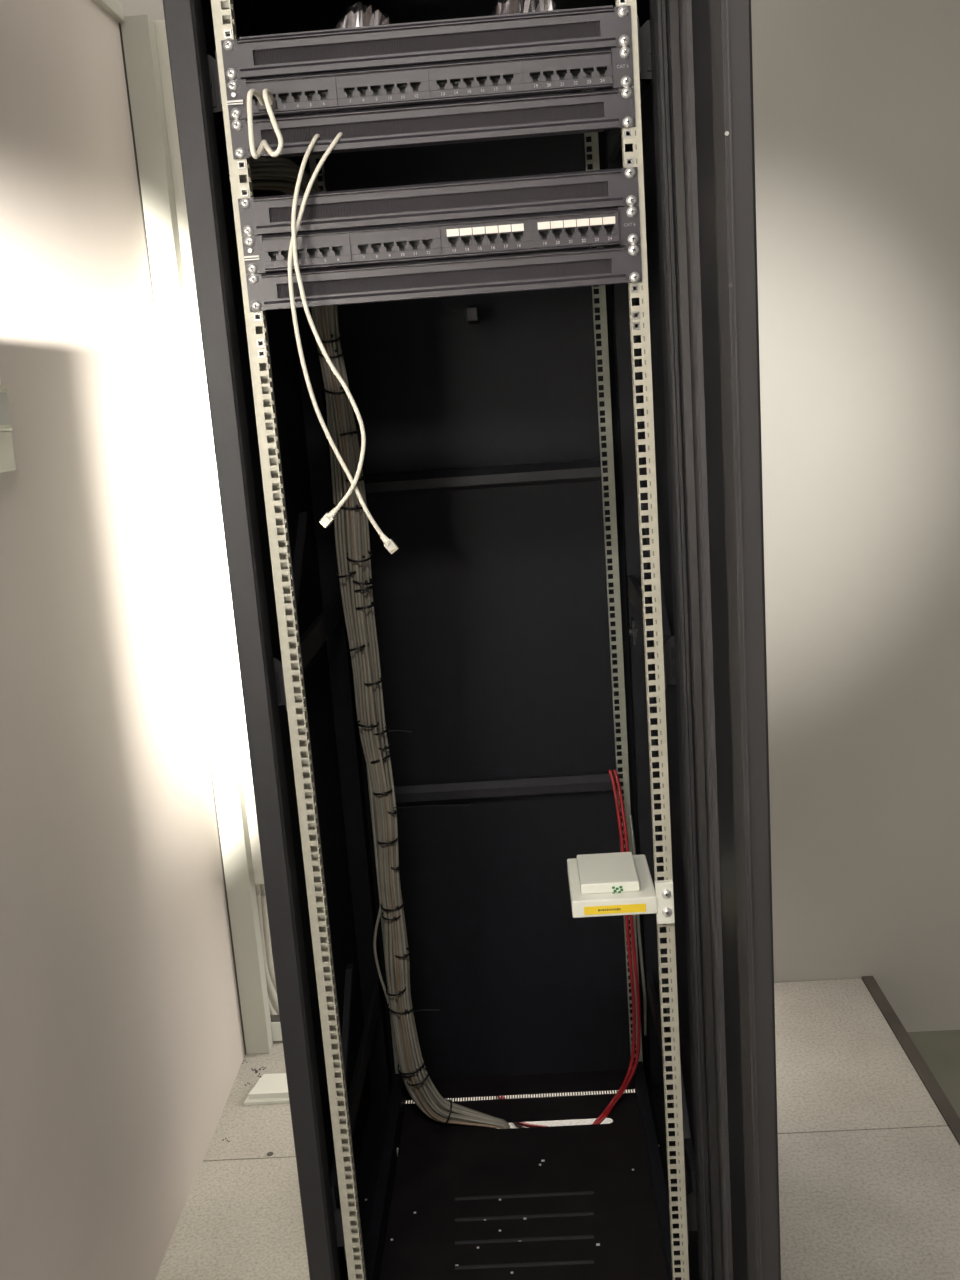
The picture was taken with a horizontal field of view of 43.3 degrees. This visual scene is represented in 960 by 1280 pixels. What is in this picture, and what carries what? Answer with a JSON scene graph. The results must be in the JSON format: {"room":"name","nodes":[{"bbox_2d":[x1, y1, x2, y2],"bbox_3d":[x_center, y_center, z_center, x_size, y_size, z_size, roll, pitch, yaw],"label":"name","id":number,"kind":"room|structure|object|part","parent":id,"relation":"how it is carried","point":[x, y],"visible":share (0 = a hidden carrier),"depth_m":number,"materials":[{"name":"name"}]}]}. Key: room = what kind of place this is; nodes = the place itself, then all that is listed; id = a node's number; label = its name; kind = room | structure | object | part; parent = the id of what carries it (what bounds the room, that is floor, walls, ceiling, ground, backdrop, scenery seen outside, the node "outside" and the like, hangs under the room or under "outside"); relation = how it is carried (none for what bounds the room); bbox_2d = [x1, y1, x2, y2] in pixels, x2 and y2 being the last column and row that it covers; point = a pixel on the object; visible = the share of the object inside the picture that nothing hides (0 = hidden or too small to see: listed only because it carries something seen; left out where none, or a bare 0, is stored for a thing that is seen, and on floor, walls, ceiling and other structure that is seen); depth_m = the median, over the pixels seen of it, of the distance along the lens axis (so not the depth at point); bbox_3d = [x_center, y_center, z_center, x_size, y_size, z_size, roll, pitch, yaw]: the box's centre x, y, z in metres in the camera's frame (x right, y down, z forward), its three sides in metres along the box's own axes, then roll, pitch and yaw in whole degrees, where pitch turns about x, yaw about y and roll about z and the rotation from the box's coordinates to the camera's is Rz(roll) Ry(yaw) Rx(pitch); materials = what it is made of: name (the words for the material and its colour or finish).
{"room":"server room","nodes":[
{"label":"server room","id":0,"kind":"room"},
{"bbox_2d":[0,0,244,1279],"bbox_3d":[-0.705,0.298,0.661,0.080,2.215,3.860,-4,12,2],"label":"wall","id":1,"kind":"structure","parent":0,"point":[122,1053],"depth_m":1.96,"materials":[{"name":"white paint"}]},
{"bbox_2d":[0,379,15,472],"bbox_3d":[-0.654,-0.298,1.579,0.024,0.163,0.165,-4,12,2],"label":"wall control","id":2,"kind":"object","parent":1,"relation":"attached to","point":[7,460],"visible":1,"depth_m":1.64,"materials":[{"name":"white plastic"}]},
{"bbox_2d":[94,0,123,22],"bbox_3d":[-0.764,-0.799,0.431,0.062,0.030,3.860,-4,12,2],"label":"ceiling","id":3,"kind":"structure","parent":1,"relation":"on","point":[114,8],"depth_m":2.26,"materials":[{"name":"grey paint"}]},
{"bbox_2d":[119,23,245,1054],"bbox_3d":[-0.639,-0.118,2.554,0.052,2.185,0.022,-4,12,2],"label":"trim","id":4,"kind":"structure","parent":1,"relation":"attached to","point":[119,23],"depth_m":2.52,"materials":[{"name":"grey"}]},
{"bbox_2d":[120,14,272,1053],"bbox_3d":[-0.585,-0.130,2.564,0.054,2.197,0.045,-4,12,2],"label":"door frame","id":5,"kind":"structure","parent":1,"relation":"attached to","point":[138,31],"depth_m":2.52,"materials":[{"name":"grey paint"}]},
{"bbox_2d":[154,20,263,884],"bbox_3d":[-0.449,-0.338,2.547,0.305,1.804,0.014,-4,12,2],"label":"trim","id":6,"kind":"structure","parent":1,"relation":"attached to","point":[160,28],"depth_m":2.52,"materials":[{"name":"beige paint"}]},
{"bbox_2d":[117,0,959,1031],"bbox_3d":[0.943,-0.543,2.673,3.313,3.060,0.100,-4,12,2],"label":"wall","id":7,"kind":"structure","parent":0,"point":[856,103],"depth_m":2.67,"materials":[{"name":"white paint"}]},
{"bbox_2d":[155,978,959,1279],"bbox_3d":[0.126,1.305,0.957,1.484,0.050,4.065,-4,12,2],"label":"floor","id":8,"kind":"structure","parent":0,"point":[869,1163],"depth_m":2.27,"materials":[{"name":"tile"}]},
{"bbox_2d":[223,1060,265,1141],"bbox_3d":[-0.510,0.983,2.593,0.060,0.001,0.304,-4,12,2],"label":"debris","id":9,"kind":"object","parent":8,"relation":"on","point":[256,1071],"visible":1,"depth_m":2.69,"materials":[{"name":"grey"}]},
{"bbox_2d":[244,1073,289,1104],"bbox_3d":[-0.424,0.965,2.609,0.154,0.017,0.093,-4,12,2],"label":"cover plate","id":10,"kind":"object","parent":8,"relation":"on","point":[270,1088],"visible":0.5,"depth_m":2.58,"materials":[{"name":"white plastic"}]},
{"bbox_2d":[255,884,278,1013],"bbox_3d":[-0.500,-0.095,2.664,0.175,2.125,0.023,-2,12,10],"label":"cable","id":11,"kind":"object","parent":8,"relation":"on","point":[272,995],"visible":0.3,"depth_m":2.85,"materials":[{"name":"beige plastic"}]},
{"bbox_2d":[260,884,276,991],"bbox_3d":[-0.488,-0.104,2.686,0.178,2.119,0.023,-2,12,9],"label":"cable","id":12,"kind":"object","parent":8,"relation":"on","point":[267,938],"visible":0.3,"depth_m":2.86,"materials":[{"name":"beige plastic"}]},
{"bbox_2d":[268,997,276,1014],"bbox_3d":[-0.511,-0.087,2.641,0.171,2.130,0.023,-2,12,10],"label":"wall","id":13,"kind":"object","parent":8,"relation":"on","point":[272,1011],"visible":0.02,"depth_m":2.85,"materials":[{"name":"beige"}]},
{"bbox_2d":[270,1015,281,1041],"bbox_3d":[-0.482,0.906,2.817,0.070,0.055,0.032,-4,12,2],"label":"box","id":14,"kind":"object","parent":8,"relation":"on","point":[275,1019],"visible":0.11,"depth_m":2.80,"materials":[{"name":"grey plastic"}]},
{"bbox_2d":[163,0,780,1279],"bbox_3d":[-0.004,0.094,1.625,0.600,2.060,1.337,-4,12,2],"label":"rack","id":15,"kind":"object","parent":8,"relation":"on","point":[566,483],"visible":0.7,"depth_m":2.10,"materials":[{"name":"black metal"}]},
{"bbox_3d":[-0.287,0.110,1.601,0.035,2.040,0.048,-4,12,2],"label":"post","id":16,"kind":"part","parent":15,"relation":"part of","materials":[{"name":"black metal"}]},
{"bbox_3d":[-0.295,0.026,1.952,0.002,1.980,0.682,-4,12,2],"label":"panel","id":17,"kind":"part","parent":15,"relation":"part of","materials":[{"name":"black metal"}]},
{"bbox_3d":[-0.243,0.091,1.612,0.022,1.911,0.030,-4,12,2],"label":"mounting rail","id":18,"kind":"part","parent":15,"relation":"part of","materials":[{"name":"metal"}]},
{"bbox_3d":[-0.267,-0.020,2.261,0.037,2.020,0.053,-4,12,2],"label":"post","id":19,"kind":"part","parent":15,"relation":"part of","materials":[{"name":"black metal"}]},
{"bbox_3d":[-0.226,-0.046,2.260,0.022,1.911,0.030,-4,12,2],"label":"mounting rail","id":20,"kind":"part","parent":15,"relation":"part of","materials":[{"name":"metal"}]},
{"bbox_2d":[228,157,509,1128],"bbox_3d":[-0.188,0.155,2.038,0.184,1.796,0.415,7,16,43],"label":"cable bundle","id":21,"kind":"object","parent":15,"relation":"hanging from","point":[351,527],"visible":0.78,"depth_m":2.07,"materials":[{"name":"grey plastic"}]},
{"bbox_3d":[-0.166,0.956,2.117,0.018,0.050,0.624,-4,12,2],"label":"rail","id":22,"kind":"part","parent":15,"relation":"part of","materials":[{"name":"black metal"}]},
{"bbox_2d":[239,5,612,55],"bbox_3d":[-0.060,-0.765,1.622,0.444,0.014,0.388,-4,12,2],"label":"shelf","id":23,"kind":"object","parent":15,"relation":"attached to","point":[609,5],"visible":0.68,"depth_m":1.43,"materials":[{"name":"black metal"}]},
{"bbox_2d":[336,2,391,28],"bbox_3d":[-0.139,-0.748,1.451,0.069,0.033,0.040,-4,12,2],"label":"plastic film","id":24,"kind":"object","parent":23,"relation":"on","point":[358,14],"visible":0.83,"depth_m":1.44,"materials":[{"name":"white"}]},
{"bbox_2d":[491,0,558,15],"bbox_3d":[0.053,-0.761,1.443,0.084,0.035,0.040,-4,12,2],"label":"plastic film","id":25,"kind":"object","parent":23,"relation":"on","point":[502,7],"visible":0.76,"depth_m":1.43,"materials":[{"name":"white"}]},
{"bbox_2d":[221,5,631,80],"bbox_3d":[-0.064,-0.704,1.431,0.483,0.045,0.027,-4,12,2],"label":"panel","id":26,"kind":"object","parent":15,"relation":"attached to","point":[609,27],"visible":1,"depth_m":1.42,"materials":[{"name":"black metal"}]},
{"bbox_3d":[-0.069,-0.965,1.716,0.600,0.020,0.722,-4,12,2],"label":"panel","id":27,"kind":"part","parent":15,"relation":"part of","materials":[{"name":"black paint"}]},
{"bbox_2d":[225,46,633,119],"bbox_3d":[-0.061,-0.659,1.431,0.483,0.045,0.016,-4,12,2],"label":"panel","id":28,"kind":"object","parent":15,"relation":"attached to","point":[612,68],"visible":0.96,"depth_m":1.43,"materials":[{"name":"black plastic"}]},
{"bbox_2d":[247,89,283,158],"bbox_3d":[-0.247,-0.601,1.417,0.040,0.078,0.060,-4,12,2],"label":"cable","id":29,"kind":"object","parent":28,"relation":"attached to","point":[268,104],"visible":1,"depth_m":1.39,"materials":[{"name":"beige plastic"}]},
{"bbox_3d":[-0.258,-0.601,1.417,0.011,0.078,0.061,-2,12,9],"label":"wire arm","id":30,"kind":"part","parent":29,"relation":"part of","materials":[{"name":"beige plastic"}]},
{"bbox_3d":[-0.246,-0.601,1.415,0.022,0.076,0.062,-7,12,-13],"label":"wire arm","id":31,"kind":"part","parent":29,"relation":"part of","materials":[{"name":"beige plastic"}]},
{"bbox_2d":[229,87,635,159],"bbox_3d":[-0.057,-0.617,1.449,0.483,0.046,0.027,-4,12,2],"label":"panel","id":32,"kind":"object","parent":15,"relation":"attached to","point":[583,111],"visible":0.96,"depth_m":1.44,"materials":[{"name":"black metal"}]},
{"bbox_2d":[291,134,365,527],"bbox_3d":[-0.181,-0.373,1.469,0.069,0.467,0.066,-4,12,2],"label":"cable","id":33,"kind":"object","parent":32,"relation":"hanging from","point":[328,518],"visible":1,"depth_m":1.45,"materials":[{"name":"beige plastic"}]},
{"bbox_2d":[288,132,397,553],"bbox_3d":[-0.171,-0.356,1.477,0.105,0.506,0.056,-4,12,2],"label":"cable","id":34,"kind":"object","parent":32,"relation":"hanging from","point":[389,544],"visible":1,"depth_m":1.46,"materials":[{"name":"beige plastic"}]},
{"bbox_2d":[238,167,638,236],"bbox_3d":[-0.051,-0.530,1.467,0.483,0.045,0.027,-4,12,2],"label":"panel","id":35,"kind":"object","parent":15,"relation":"attached to","point":[580,190],"visible":0.98,"depth_m":1.46,"materials":[{"name":"black metal"}]},
{"bbox_2d":[242,206,640,273],"bbox_3d":[-0.048,-0.485,1.468,0.483,0.045,0.016,-4,12,2],"label":"panel","id":36,"kind":"object","parent":15,"relation":"attached to","point":[620,226],"visible":0.98,"depth_m":1.46,"materials":[{"name":"black plastic"}]},
{"bbox_2d":[246,244,641,311],"bbox_3d":[-0.044,-0.443,1.485,0.483,0.045,0.027,-4,12,2],"label":"panel","id":37,"kind":"object","parent":15,"relation":"attached to","point":[590,266],"visible":0.99,"depth_m":1.48,"materials":[{"name":"black metal"}]},
{"bbox_3d":[0.012,-0.067,2.273,0.600,1.972,0.002,-4,12,2],"label":"panel","id":38,"kind":"part","parent":15,"relation":"part of","materials":[{"name":"black metal"}]},
{"bbox_2d":[365,1145,658,1273],"bbox_3d":[0.060,0.973,2.074,0.529,0.002,0.315,-4,12,2],"label":"dust","id":39,"kind":"object","parent":15,"relation":"on","point":[597,1244],"visible":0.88,"depth_m":2.02,"materials":[{"name":"grey"}]},
{"bbox_3d":[0.072,0.960,2.139,0.596,0.002,0.682,-4,12,2],"label":"plate","id":40,"kind":"part","parent":15,"relation":"part of","materials":[{"name":"black metal"}]},
{"bbox_2d":[500,770,635,1127],"bbox_3d":[0.108,0.609,2.370,0.399,0.729,0.168,4,14,33],"label":"cable","id":41,"kind":"object","parent":15,"relation":"in","point":[615,1097],"visible":0.66,"depth_m":2.30,"materials":[{"name":"red plastic"}]},
{"bbox_2d":[502,770,640,1126],"bbox_3d":[0.113,0.610,2.369,0.404,0.727,0.174,3,14,32],"label":"cable","id":42,"kind":"object","parent":15,"relation":"in","point":[606,1114],"visible":0.65,"depth_m":2.30,"materials":[{"name":"red plastic"}]},
{"bbox_3d":[0.248,-0.076,2.241,0.022,1.911,0.030,-4,12,2],"label":"mounting rail","id":43,"kind":"part","parent":15,"relation":"part of","materials":[{"name":"metal"}]},
{"bbox_2d":[567,852,674,923],"bbox_3d":[0.195,0.344,1.702,0.137,0.060,0.155,-4,12,2],"label":"junction box","id":44,"kind":"object","parent":15,"relation":"attached to","point":[620,883],"visible":1,"depth_m":1.65,"materials":[{"name":"white plastic"}]},
{"bbox_2d":[598,908,620,910],"bbox_3d":[0.174,0.364,1.630,0.030,0.003,0.001,-4,12,2],"label":"print","id":45,"kind":"object","parent":44,"relation":"attached to","point":[599,909],"depth_m":1.63,"materials":[{"name":"black"}]},
{"bbox_3d":[0.249,0.354,1.634,0.024,0.060,0.010,-4,12,2],"label":"clip plate","id":46,"kind":"part","parent":44,"relation":"part of","materials":[{"name":"white plastic"}]},
{"bbox_3d":[0.292,-0.056,2.238,0.037,2.020,0.053,-4,12,2],"label":"post","id":47,"kind":"part","parent":15,"relation":"part of","materials":[{"name":"black metal"}]},
{"bbox_2d":[628,814,646,1035],"bbox_3d":[0.306,0.554,2.334,0.018,0.458,0.006,-4,12,2],"label":"cable","id":48,"kind":"object","parent":15,"relation":"attached to","point":[630,815],"visible":0.77,"depth_m":2.34,"materials":[{"name":"plastic"}]},
{"bbox_3d":[0.230,0.060,1.593,0.022,1.911,0.030,-4,12,2],"label":"mounting rail","id":49,"kind":"part","parent":15,"relation":"part of","materials":[{"name":"metal"}]},
{"bbox_3d":[0.306,0.925,2.098,0.018,0.050,0.624,-4,12,2],"label":"rail","id":50,"kind":"part","parent":15,"relation":"part of","materials":[{"name":"black metal"}]},
{"bbox_3d":[0.301,-0.012,1.928,0.002,1.980,0.682,-4,12,2],"label":"panel","id":51,"kind":"part","parent":15,"relation":"part of","materials":[{"name":"black metal"}]},
{"bbox_3d":[0.276,0.073,1.578,0.034,2.040,0.048,-4,12,2],"label":"post","id":52,"kind":"part","parent":15,"relation":"part of","materials":[{"name":"black metal"}]},
{"bbox_3d":[0.252,0.129,1.272,0.001,1.900,0.445,-3,12,7],"label":"smoked pane","id":53,"kind":"part","parent":15,"relation":"part of","materials":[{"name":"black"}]},
{"bbox_3d":[0.251,0.136,1.250,0.021,2.005,0.600,-3,12,7],"label":"door","id":54,"kind":"part","parent":15,"relation":"part of","materials":[{"name":"grey paint"}]},
{"bbox_2d":[862,976,959,1144],"bbox_3d":[0.883,1.303,0.936,0.026,0.154,4.065,-4,12,2],"label":"trim","id":55,"kind":"structure","parent":8,"relation":"on","point":[941,1101],"depth_m":2.55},
{"bbox_2d":[907,1030,959,1117],"bbox_3d":[1.765,1.331,0.969,1.778,0.040,4.165,-4,12,2],"label":"floor","id":56,"kind":"structure","parent":0,"point":[940,1050],"depth_m":2.82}
]}

